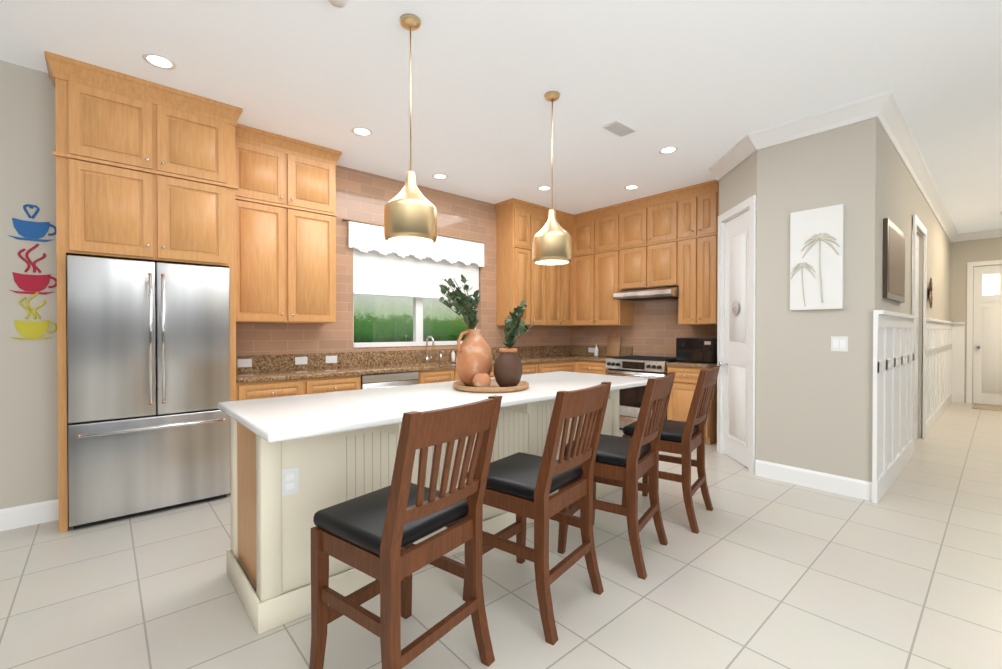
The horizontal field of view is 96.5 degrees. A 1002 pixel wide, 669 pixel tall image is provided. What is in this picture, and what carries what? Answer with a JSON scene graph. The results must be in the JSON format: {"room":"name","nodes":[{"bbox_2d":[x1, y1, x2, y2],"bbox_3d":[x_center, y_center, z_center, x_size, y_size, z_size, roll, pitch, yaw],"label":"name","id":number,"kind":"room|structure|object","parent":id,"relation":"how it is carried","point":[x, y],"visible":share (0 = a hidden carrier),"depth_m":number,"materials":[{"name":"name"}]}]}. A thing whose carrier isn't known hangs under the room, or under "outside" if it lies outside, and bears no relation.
{"room":"kitchen","nodes":[
{"label":"kitchen","id":0,"kind":"room"},
{"bbox_2d":[0,60,58,508],"bbox_3d":[-5.054,-0.239,1.639,4.926,3.040,0.550,0,1,-42],"label":"wall","id":1,"kind":"structure","parent":0,"point":[28,421],"depth_m":2.97,"materials":[{"name":"beige paint"}]},
{"bbox_2d":[0,499,58,530],"bbox_3d":[-4.866,1.213,1.439,4.925,0.140,0.015,0,1,-42],"label":"baseboard","id":2,"kind":"structure","parent":1,"relation":"attached to","point":[27,515],"depth_m":2.97,"materials":[{"name":"white wood"}]},
{"bbox_2d":[9,204,56,339],"bbox_3d":[-3.119,-0.415,2.984,0.233,0.898,0.016,0,1,-42],"label":"art","id":3,"kind":"object","parent":1,"relation":"attached to","point":[32,284],"visible":0.98,"depth_m":2.98,"materials":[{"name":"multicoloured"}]},
{"bbox_2d":[60,59,231,267],"bbox_3d":[-2.665,-1.133,3.407,0.915,1.200,0.690,0,1,-42],"label":"upper cabinet","id":4,"kind":"object","parent":1,"relation":"attached to","point":[152,171],"depth_m":3.12,"materials":[{"name":"brown wood"}]},
{"bbox_2d":[228,123,339,322],"bbox_3d":[-2.050,-0.925,4.166,0.919,1.629,0.375,0,1,-42],"label":"upper cabinet","id":5,"kind":"object","parent":0,"relation":"attached to","point":[283,269],"depth_m":4.02,"materials":[{"name":"brown wood"}]},
{"bbox_2d":[236,345,571,372],"bbox_3d":[-0.697,0.259,5.618,4.853,0.149,0.020,0,1,-42],"label":"backsplash","id":6,"kind":"structure","parent":0,"relation":"attached to","point":[314,360],"depth_m":4.93,"materials":[{"name":"brown stone"}]},
{"bbox_2d":[0,402,1001,668],"bbox_3d":[2.539,1.297,3.328,18.500,0.060,10.500,0,1,-42],"label":"floor","id":7,"kind":"structure","parent":0,"point":[758,572],"depth_m":2.24,"materials":[{"name":"tile"}]},
{"bbox_2d":[67,255,230,528],"bbox_3d":[-2.635,0.377,3.385,0.903,1.780,0.746,0,1,-42],"label":"refrigerator","id":8,"kind":"object","parent":7,"relation":"on","point":[148,353],"visible":0.92,"depth_m":3.10,"materials":[{"name":"silver metal"}]},
{"bbox_2d":[236,377,315,400],"bbox_3d":[-2.085,0.825,3.979,0.594,0.874,0.630,0,1,-42],"label":"base cabinet","id":9,"kind":"object","parent":7,"relation":"on","point":[291,386],"depth_m":3.74,"materials":[{"name":"brown wood"}]},
{"bbox_2d":[236,353,587,380],"bbox_3d":[-0.483,0.354,5.395,4.874,0.039,0.638,0,1,-42],"label":"countertop","id":10,"kind":"structure","parent":9,"relation":"on","point":[337,370],"depth_m":4.41,"materials":[{"name":"brown stone"}]},
{"bbox_2d":[425,336,443,361],"bbox_3d":[-0.774,0.175,5.381,0.235,0.319,0.173,0,1,-42],"label":"faucet","id":11,"kind":"object","parent":10,"relation":"on","point":[427,358],"visible":0.98,"depth_m":5.36,"materials":[{"name":"silver metal"}]},
{"bbox_2d":[451,350,454,360],"bbox_3d":[-0.601,0.260,5.615,0.052,0.146,0.053,0,1,-42],"label":"bottle","id":12,"kind":"object","parent":10,"relation":"on","point":[452,356],"visible":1,"depth_m":5.60,"materials":[{"name":"white plastic"}]},
{"bbox_2d":[316,373,363,392],"bbox_3d":[-1.751,0.822,4.277,0.593,0.874,0.630,0,1,-42],"label":"base cabinet","id":13,"kind":"object","parent":7,"relation":"on","point":[350,381],"depth_m":4.10,"materials":[{"name":"brown wood"}]},
{"bbox_2d":[361,371,417,388],"bbox_3d":[-1.263,0.821,4.644,0.615,0.872,0.619,0,1,-42],"label":"dishwasher","id":14,"kind":"object","parent":7,"relation":"on","point":[369,381],"visible":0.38,"depth_m":4.43,"materials":[{"name":"silver metal"}]},
{"bbox_2d":[309,395,501,668],"bbox_3d":[-0.347,0.758,1.688,0.569,1.045,0.486,0,1,36],"label":"stool","id":15,"kind":"object","parent":7,"relation":"on","point":[376,534],"visible":1,"depth_m":1.58,"materials":[{"name":"brown wood"}]},
{"bbox_2d":[226,387,632,633],"bbox_3d":[-0.157,0.833,2.969,2.736,0.876,0.874,0,1,-42],"label":"kitchen island","id":16,"kind":"object","parent":7,"relation":"on","point":[297,462],"depth_m":2.14,"materials":[{"name":"beige paint"}]},
{"bbox_2d":[218,371,647,442],"bbox_3d":[-0.137,0.374,2.943,2.800,0.038,0.975,0,1,-42],"label":"island countertop","id":17,"kind":"structure","parent":16,"relation":"on","point":[285,419],"depth_m":2.33,"materials":[{"name":"white stone"}]},
{"bbox_2d":[453,379,528,392],"bbox_3d":[-0.068,0.337,2.955,0.504,0.035,0.504,0,1,-42],"label":"decorative tray","id":18,"kind":"object","parent":17,"relation":"on","point":[494,387],"visible":0.65,"depth_m":2.76,"materials":[{"name":"brown wood"}]},
{"bbox_2d":[439,274,492,385],"bbox_3d":[-0.242,-0.044,3.019,0.371,0.764,0.380,0,1,-42],"label":"decorative vase","id":19,"kind":"object","parent":18,"relation":"on","point":[474,357],"visible":0.98,"depth_m":2.94,"materials":[{"name":"ceramic"}]},
{"bbox_2d":[473,373,490,386],"bbox_3d":[-0.120,0.292,2.788,0.116,0.095,0.116,0,1,-42],"label":"decorative pot","id":20,"kind":"object","parent":18,"relation":"on","point":[481,379],"visible":0.85,"depth_m":2.75,"materials":[{"name":"ceramic"}]},
{"bbox_2d":[493,300,533,386],"bbox_3d":[0.081,0.056,2.887,0.245,0.565,0.236,0,1,-42],"label":"decorative vase","id":21,"kind":"object","parent":18,"relation":"on","point":[508,371],"visible":1,"depth_m":2.83,"materials":[{"name":"brown ceramic"}]},
{"bbox_2d":[418,369,459,383],"bbox_3d":[-0.868,0.816,5.062,0.519,0.874,0.630,0,1,-42],"label":"base cabinet","id":22,"kind":"object","parent":7,"relation":"on","point":[425,376],"depth_m":4.80,"materials":[{"name":"brown wood"}]},
{"bbox_2d":[522,361,535,374],"bbox_3d":[0.089,0.809,5.913,0.519,0.874,0.630,0,1,-42],"label":"base cabinet","id":23,"kind":"object","parent":7,"relation":"on","point":[529,367],"depth_m":5.74,"materials":[{"name":"brown wood"}]},
{"bbox_2d":[463,382,610,644],"bbox_3d":[0.186,0.754,2.162,0.569,1.045,0.486,0,1,38],"label":"stool","id":24,"kind":"object","parent":7,"relation":"on","point":[522,486],"visible":0.85,"depth_m":2.02,"materials":[{"name":"brown wood"}]},
{"bbox_2d":[536,361,579,372],"bbox_3d":[0.572,0.805,6.306,0.871,0.874,0.686,0,1,-42],"label":"base cabinet","id":25,"kind":"object","parent":7,"relation":"on","point":[541,366],"depth_m":6.09,"materials":[{"name":"brown wood"}]},
{"bbox_2d":[580,361,607,374],"bbox_3d":[1.474,0.805,6.391,0.630,0.874,0.532,0,1,-42],"label":"base cabinet","id":26,"kind":"object","parent":7,"relation":"on","point":[593,367],"depth_m":6.15,"materials":[{"name":"brown wood"}]},
{"bbox_2d":[576,357,612,360],"bbox_3d":[1.480,0.346,6.374,0.638,0.039,0.505,0,1,-42],"label":"countertop","id":27,"kind":"structure","parent":26,"relation":"on","point":[577,358],"depth_m":6.24,"materials":[{"name":"brown stone"}]},
{"bbox_2d":[594,344,598,355],"bbox_3d":[1.432,0.234,6.712,0.064,0.179,0.062,0,1,-42],"label":"soap bottle","id":28,"kind":"object","parent":27,"relation":"on","point":[596,351],"visible":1,"depth_m":6.69,"materials":[{"name":"white plastic"}]},
{"bbox_2d":[607,330,620,356],"bbox_3d":[1.672,0.126,6.603,0.078,0.396,0.220,0,1,-42],"label":"cutting board","id":29,"kind":"object","parent":27,"relation":"on","point":[614,344],"visible":0.96,"depth_m":6.59,"materials":[{"name":"brown wood"}]},
{"bbox_2d":[557,372,675,579],"bbox_3d":[0.698,0.750,2.645,0.569,1.045,0.486,0,1,34],"label":"stool","id":30,"kind":"object","parent":7,"relation":"on","point":[625,462],"visible":0.83,"depth_m":2.47,"materials":[{"name":"brown wood"}]},
{"bbox_2d":[605,355,677,429],"bbox_3d":[1.897,0.773,5.844,0.697,0.948,0.834,0,1,-42],"label":"range","id":31,"kind":"object","parent":7,"relation":"on","point":[630,399],"visible":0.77,"depth_m":5.67,"materials":[{"name":"silver metal"}]},
{"bbox_2d":[622,366,719,533],"bbox_3d":[1.216,0.746,3.173,0.570,1.045,0.486,0,1,36],"label":"stool","id":32,"kind":"object","parent":7,"relation":"on","point":[685,439],"visible":0.83,"depth_m":2.98,"materials":[{"name":"brown wood"}]},
{"bbox_2d":[666,365,716,444],"bbox_3d":[2.372,0.813,5.382,0.630,0.874,0.477,0,1,-42],"label":"base cabinet","id":33,"kind":"object","parent":7,"relation":"on","point":[686,376],"depth_m":5.17,"materials":[{"name":"brown wood"}]},
{"bbox_2d":[666,361,716,368],"bbox_3d":[2.369,0.355,5.376,0.638,0.039,0.477,0,1,-42],"label":"countertop","id":34,"kind":"structure","parent":33,"relation":"on","point":[705,364],"depth_m":5.19,"materials":[{"name":"brown stone"}]},
{"bbox_2d":[676,337,716,363],"bbox_3d":[2.420,0.188,5.415,0.388,0.294,0.440,0,1,-42],"label":"microwave","id":35,"kind":"object","parent":34,"relation":"on","point":[690,349],"visible":0.85,"depth_m":5.26,"materials":[{"name":"black metal"}]},
{"bbox_2d":[972,403,1001,410],"bbox_3d":[8.405,1.228,7.356,0.720,0.012,0.880,0,1,-42],"label":"door mat","id":36,"kind":"object","parent":7,"relation":"on","point":[988,407],"visible":1,"depth_m":7.48,"materials":[{"name":"beige fabric"}]},
{"bbox_2d":[0,0,1001,232],"bbox_3d":[2.539,-1.803,3.303,18.500,0.060,10.500,0,1,-42],"label":"ceiling","id":37,"kind":"structure","parent":0,"point":[703,86],"depth_m":3.04,"materials":[{"name":"white paint"}]},
{"bbox_2d":[142,53,176,69],"bbox_3d":[-2.209,-1.766,2.893,0.178,0.006,0.178,0,1,39],"label":"recessed light","id":38,"kind":"object","parent":37,"relation":"in","point":[159,61],"depth_m":2.89,"materials":[{"name":"white"}]},
{"bbox_2d":[328,0,347,7],"bbox_3d":[-0.854,-1.750,2.333,0.108,0.028,0.108,0,1,36],"label":"ceiling detector","id":39,"kind":"object","parent":37,"relation":"attached to","point":[339,3],"depth_m":2.35,"materials":[{"name":"white plastic"}]},
{"bbox_2d":[351,127,372,135],"bbox_3d":[-1.215,-1.774,3.911,0.178,0.006,0.178,0,1,39],"label":"recessed light","id":40,"kind":"object","parent":37,"relation":"in","point":[361,131],"depth_m":3.91,"materials":[{"name":"white plastic"}]},
{"bbox_2d":[384,14,436,245],"bbox_3d":[-0.510,-1.146,2.523,0.294,1.239,0.294,0,1,-42],"label":"pendant light","id":41,"kind":"object","parent":37,"relation":"hanging from","point":[410,214],"visible":1,"depth_m":2.43,"materials":[{"name":"gold metal"}]},
{"bbox_2d":[432,174,447,178],"bbox_3d":[-0.688,-1.784,5.049,0.178,0.006,0.178,0,1,39],"label":"recessed light","id":42,"kind":"object","parent":37,"relation":"in","point":[437,176],"depth_m":5.04,"materials":[{"name":"white"}]},
{"bbox_2d":[537,186,550,190],"bbox_3d":[0.533,-1.787,5.467,0.178,0.006,0.178,0,1,21],"label":"recessed light","id":43,"kind":"object","parent":37,"relation":"in","point":[543,188],"depth_m":5.47,"materials":[{"name":"white"}]},
{"bbox_2d":[532,91,571,264],"bbox_3d":[0.379,-1.152,3.314,0.294,1.239,0.294,0,1,-42],"label":"pendant light","id":44,"kind":"object","parent":37,"relation":"hanging from","point":[552,241],"visible":1,"depth_m":3.23,"materials":[{"name":"gold metal"}]},
{"bbox_2d":[601,120,636,137],"bbox_3d":[1.020,-1.770,3.852,0.300,0.014,0.160,0,1,-42],"label":"ceiling vent","id":45,"kind":"object","parent":37,"relation":"in","point":[619,128],"visible":1,"depth_m":3.83,"materials":[{"name":"white metal"}]},
{"bbox_2d":[624,185,638,189],"bbox_3d":[1.586,-1.787,5.427,0.178,0.006,0.178,0,1,39],"label":"recessed light","id":46,"kind":"object","parent":37,"relation":"in","point":[630,187],"depth_m":5.43,"materials":[{"name":"white"}]},
{"bbox_2d":[658,146,677,153],"bbox_3d":[1.613,-1.778,4.313,0.178,0.006,0.178,0,1,21],"label":"recessed light","id":47,"kind":"object","parent":37,"relation":"in","point":[670,149],"depth_m":4.31,"materials":[{"name":"white plastic"}]},
{"bbox_2d":[496,199,535,325],"bbox_3d":[0.198,-0.941,6.184,0.384,1.629,0.350,0,1,-42],"label":"upper cabinet","id":48,"kind":"object","parent":0,"relation":"attached to","point":[516,222],"depth_m":6.06,"materials":[{"name":"brown wood"}]},
{"bbox_2d":[536,207,551,325],"bbox_3d":[0.409,-0.943,6.371,0.456,1.629,0.350,0,1,-42],"label":"upper cabinet","id":49,"kind":"object","parent":0,"relation":"attached to","point":[543,272],"depth_m":6.31,"materials":[{"name":"brown wood"}]},
{"bbox_2d":[552,211,555,325],"bbox_3d":[0.641,-0.944,6.578,0.457,1.629,0.350,0,1,-42],"label":"upper cabinet","id":50,"kind":"object","parent":0,"relation":"attached to","point":[553,266],"depth_m":6.46,"materials":[{"name":"brown wood"}]},
{"bbox_2d":[556,211,571,325],"bbox_3d":[0.865,-0.946,6.750,0.383,1.629,0.391,0,1,-42],"label":"upper cabinet","id":51,"kind":"object","parent":0,"relation":"attached to","point":[563,272],"depth_m":6.61,"materials":[{"name":"brown wood"}]},
{"bbox_2d":[572,211,599,325],"bbox_3d":[1.347,-0.945,6.690,0.402,1.629,0.484,0,1,-42],"label":"upper cabinet","id":52,"kind":"object","parent":0,"relation":"attached to","point":[586,227],"depth_m":6.57,"materials":[{"name":"brown wood"}]},
{"bbox_2d":[572,345,631,356],"bbox_3d":[1.941,0.253,6.321,0.020,0.149,2.459,0,1,-42],"label":"backsplash","id":53,"kind":"structure","parent":0,"relation":"attached to","point":[624,351],"depth_m":6.78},
{"bbox_2d":[600,207,632,325],"bbox_3d":[1.597,-0.943,6.450,0.349,1.629,0.484,0,1,-42],"label":"upper cabinet","id":54,"kind":"object","parent":0,"relation":"attached to","point":[613,312],"depth_m":6.27,"materials":[{"name":"brown wood"}]},
{"bbox_2d":[620,199,647,290],"bbox_3d":[1.897,-1.185,6.110,0.349,1.140,0.420,0,1,-42],"label":"upper cabinet","id":55,"kind":"object","parent":0,"relation":"attached to","point":[631,214],"depth_m":6.00,"materials":[{"name":"brown wood"}]},
{"bbox_2d":[613,286,677,300],"bbox_3d":[1.980,-0.539,5.908,0.500,0.139,0.830,0,1,-42],"label":"range hood","id":56,"kind":"object","parent":55,"relation":"attached to","point":[661,293],"visible":0.79,"depth_m":5.74,"materials":[{"name":"metal"}]},
{"bbox_2d":[644,191,679,287],"bbox_3d":[2.176,-1.183,5.796,0.349,1.140,0.420,0,1,-42],"label":"upper cabinet","id":57,"kind":"object","parent":0,"relation":"attached to","point":[661,212],"depth_m":5.68,"materials":[{"name":"brown wood"}]},
{"bbox_2d":[678,191,687,324],"bbox_3d":[2.419,-0.936,5.526,0.349,1.629,0.309,0,1,-42],"label":"upper cabinet","id":58,"kind":"object","parent":0,"relation":"attached to","point":[683,289],"depth_m":5.47,"materials":[{"name":"brown wood"}]},
{"bbox_2d":[688,183,718,324],"bbox_3d":[2.532,-0.935,5.398,0.349,1.629,0.309,0,1,-42],"label":"upper cabinet","id":59,"kind":"object","parent":0,"relation":"attached to","point":[703,202],"depth_m":5.30,"materials":[{"name":"brown wood"}]},
{"bbox_2d":[719,151,756,459],"bbox_3d":[2.372,-0.262,4.399,0.120,3.040,0.800,0,0,3],"label":"wall","id":60,"kind":"structure","parent":0,"point":[737,184],"depth_m":4.27,"materials":[{"name":"beige paint"}]},
{"bbox_2d":[719,210,749,467],"bbox_3d":[2.342,0.042,4.408,0.446,2.417,0.461,0,1,-42],"label":"pantry door","id":61,"kind":"structure","parent":60,"relation":"in","point":[736,393],"depth_m":4.40,"materials":[{"name":"white wood"}]},
{"bbox_2d":[732,301,738,314],"bbox_3d":[2.306,-0.262,4.403,0.105,0.143,0.105,0,1,-42],"label":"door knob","id":62,"kind":"object","parent":61,"relation":"hanging from","point":[736,306],"visible":1,"depth_m":4.38,"materials":[{"name":"silver metal"}]},
{"bbox_2d":[717,195,755,473],"bbox_3d":[2.363,0.001,4.401,0.138,2.515,0.760,0,0,3],"label":"door frame","id":63,"kind":"structure","parent":60,"relation":"attached to","point":[739,209],"depth_m":4.33,"materials":[{"name":"white wood"}]},
{"bbox_2d":[756,117,878,481],"bbox_3d":[2.606,-0.256,3.736,0.120,3.040,0.820,0,1,-42],"label":"wall","id":64,"kind":"structure","parent":0,"point":[814,402],"depth_m":3.66,"materials":[{"name":"beige paint"}]},
{"bbox_2d":[709,96,872,180],"bbox_3d":[2.518,-1.713,4.095,0.680,0.130,1.451,0,1,-42],"label":"crown molding","id":65,"kind":"structure","parent":64,"relation":"attached to","point":[860,110],"depth_m":3.73,"materials":[{"name":"white wood"}]},
{"bbox_2d":[755,460,871,500],"bbox_3d":[2.560,1.194,3.697,0.016,0.140,0.835,0,1,-42],"label":"baseboard","id":66,"kind":"structure","parent":64,"relation":"attached to","point":[856,488],"depth_m":3.66,"materials":[{"name":"white wood"}]},
{"bbox_2d":[790,204,843,309],"bbox_3d":[2.568,-0.615,3.647,0.050,0.820,0.360,0,1,-42],"label":"framed picture","id":67,"kind":"object","parent":64,"relation":"attached to","point":[816,258],"visible":0.98,"depth_m":3.63,"materials":[{"name":"white paper"}]},
{"bbox_2d":[831,336,847,351],"bbox_3d":[2.687,0.075,3.550,0.010,0.120,0.110,0,1,-42],"label":"switch plate","id":68,"kind":"object","parent":64,"relation":"attached to","point":[839,343],"visible":1,"depth_m":3.55,"materials":[{"name":"white plastic"}]},
{"bbox_2d":[878,123,950,437],"bbox_3d":[5.573,-0.274,5.908,7.200,3.040,0.120,0,1,-42],"label":"wall","id":69,"kind":"structure","parent":0,"point":[901,201],"depth_m":4.71,"materials":[{"name":"beige paint"}]},
{"bbox_2d":[883,218,904,302],"bbox_3d":[3.446,-0.618,3.910,0.950,0.640,0.032,0,1,-42],"label":"picture frame","id":70,"kind":"object","parent":69,"relation":"attached to","point":[893,262],"visible":1,"depth_m":3.76,"materials":[{"name":"brown"}]},
{"bbox_2d":[912,232,918,439],"bbox_3d":[4.693,0.030,5.110,0.894,2.429,0.046,0,1,-42],"label":"hall door","id":71,"kind":"structure","parent":69,"relation":"in","point":[917,333],"depth_m":5.26,"materials":[{"name":"white wood"}]},
{"bbox_2d":[873,90,960,241],"bbox_3d":[5.511,-1.726,5.694,7.280,0.130,0.100,0,1,-42],"label":"crown molding","id":72,"kind":"structure","parent":69,"relation":"attached to","point":[883,108],"depth_m":4.21,"materials":[{"name":"white wood"}]},
{"bbox_2d":[872,310,964,503],"bbox_3d":[5.560,0.523,5.696,7.230,1.450,0.190,0,1,-42],"label":"wainscoting","id":73,"kind":"structure","parent":69,"relation":"attached to","point":[893,371],"depth_m":4.17,"materials":[{"name":"white wood"}]},
{"bbox_2d":[913,215,926,453],"bbox_3d":[4.738,-0.004,5.058,1.050,2.515,0.018,0,1,-42],"label":"door frame","id":74,"kind":"structure","parent":69,"relation":"attached to","point":[917,222],"depth_m":5.09,"materials":[{"name":"white wood"}]},
{"bbox_2d":[928,277,932,307],"bbox_3d":[5.521,-0.533,5.753,0.400,0.400,0.030,0,1,-42],"label":"wreath","id":75,"kind":"object","parent":69,"relation":"attached to","point":[930,289],"visible":1,"depth_m":5.71,"materials":[{"name":"brown metal"}]},
{"bbox_2d":[950,237,1001,402],"bbox_3d":[9.948,-0.277,6.301,0.140,3.040,5.110,0,1,-42],"label":"wall","id":76,"kind":"structure","parent":0,"point":[962,253],"depth_m":8.02,"materials":[{"name":"beige paint"}]},
{"bbox_2d":[961,229,1001,240],"bbox_3d":[9.902,-1.730,6.161,0.100,0.130,4.980,0,1,-42],"label":"crown molding","id":77,"kind":"structure","parent":76,"relation":"attached to","point":[994,233],"depth_m":7.82,"materials":[{"name":"white wood"}]},
{"bbox_2d":[966,260,1001,403],"bbox_3d":[8.689,-0.025,7.599,0.018,2.515,1.070,0,1,-42],"label":"door frame","id":78,"kind":"structure","parent":76,"relation":"attached to","point":[969,359],"depth_m":7.96,"materials":[{"name":"white wood"}]},
{"bbox_2d":[973,265,1001,404],"bbox_3d":[8.713,0.010,7.620,0.105,2.429,0.914,0,1,-42],"label":"front door","id":79,"kind":"structure","parent":76,"relation":"in","point":[987,342],"depth_m":7.83,"materials":[{"name":"white wood"}]},
{"bbox_3d":[-1.104,-0.270,5.401,6.130,3.040,0.180,0,1,-42],"label":"wall","id":80,"kind":"structure","parent":0,"visible":0},
{"bbox_2d":[236,165,569,355],"bbox_3d":[-0.735,-0.729,5.674,4.889,2.125,0.118,0,1,-42],"label":"wall tile","id":81,"kind":"structure","parent":80,"relation":"attached to","point":[363,197],"depth_m":4.95,"materials":[{"name":"tile"}]},
{"bbox_2d":[237,359,251,366],"bbox_3d":[-2.362,0.263,4.119,0.116,0.075,0.005,0,1,-42],"label":"electrical outlet plate","id":82,"kind":"object","parent":81,"relation":"attached to","point":[248,362],"depth_m":4.12,"materials":[{"name":"white plastic"}]},
{"bbox_2d":[295,357,306,364],"bbox_3d":[-1.988,0.261,4.451,0.116,0.075,0.005,0,1,-42],"label":"electrical outlet plate","id":83,"kind":"object","parent":81,"relation":"attached to","point":[298,360],"depth_m":4.44,"materials":[{"name":"white plastic"}]},
{"bbox_2d":[326,356,336,362],"bbox_3d":[-1.764,0.259,4.650,0.116,0.075,0.005,0,1,-42],"label":"electrical outlet plate","id":84,"kind":"object","parent":81,"relation":"attached to","point":[329,359],"depth_m":4.65,"materials":[{"name":"white plastic"}]},
{"bbox_2d":[342,219,484,266],"bbox_3d":[-0.951,-1.059,5.357,1.937,0.339,0.062,0,1,-42],"label":"valance curtain","id":85,"kind":"object","parent":81,"relation":"attached to","point":[365,237],"visible":0.79,"depth_m":5.33,"materials":[{"name":"white fabric"}]},
{"bbox_2d":[353,294,475,346],"bbox_3d":[-1.024,-0.483,5.521,1.774,1.240,0.065,0,1,-42],"label":"window","id":86,"kind":"structure","parent":80,"relation":"in","point":[418,323],"depth_m":5.47,"materials":[{"name":"white"}]},
{"bbox_2d":[353,247,478,299],"bbox_3d":[-0.960,-0.775,5.446,1.750,0.650,0.038,0,1,-42],"label":"window shade","id":87,"kind":"object","parent":80,"relation":"attached to","point":[375,272],"visible":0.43,"depth_m":5.29,"materials":[{"name":"white fabric"}]},
{"bbox_3d":[2.057,-0.277,6.340,0.160,3.040,2.620,0,1,-42],"label":"wall","id":88,"kind":"structure","parent":0,"visible":0},
{"bbox_2d":[570,299,716,356],"bbox_3d":[1.950,-0.735,6.329,0.008,2.125,2.471,0,1,-42],"label":"wall tiles","id":89,"kind":"structure","parent":88,"relation":"attached to","point":[655,329],"depth_m":6.19,"materials":[{"name":"brown tile"}]},
{"label":"outside","id":90,"kind":"structure","parent":0,"visible":0},
{"bbox_2d":[353,294,468,342],"bbox_3d":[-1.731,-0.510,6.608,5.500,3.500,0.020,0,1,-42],"label":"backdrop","id":91,"kind":"structure","parent":90,"point":[365,331],"depth_m":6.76,"materials":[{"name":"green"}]}
]}

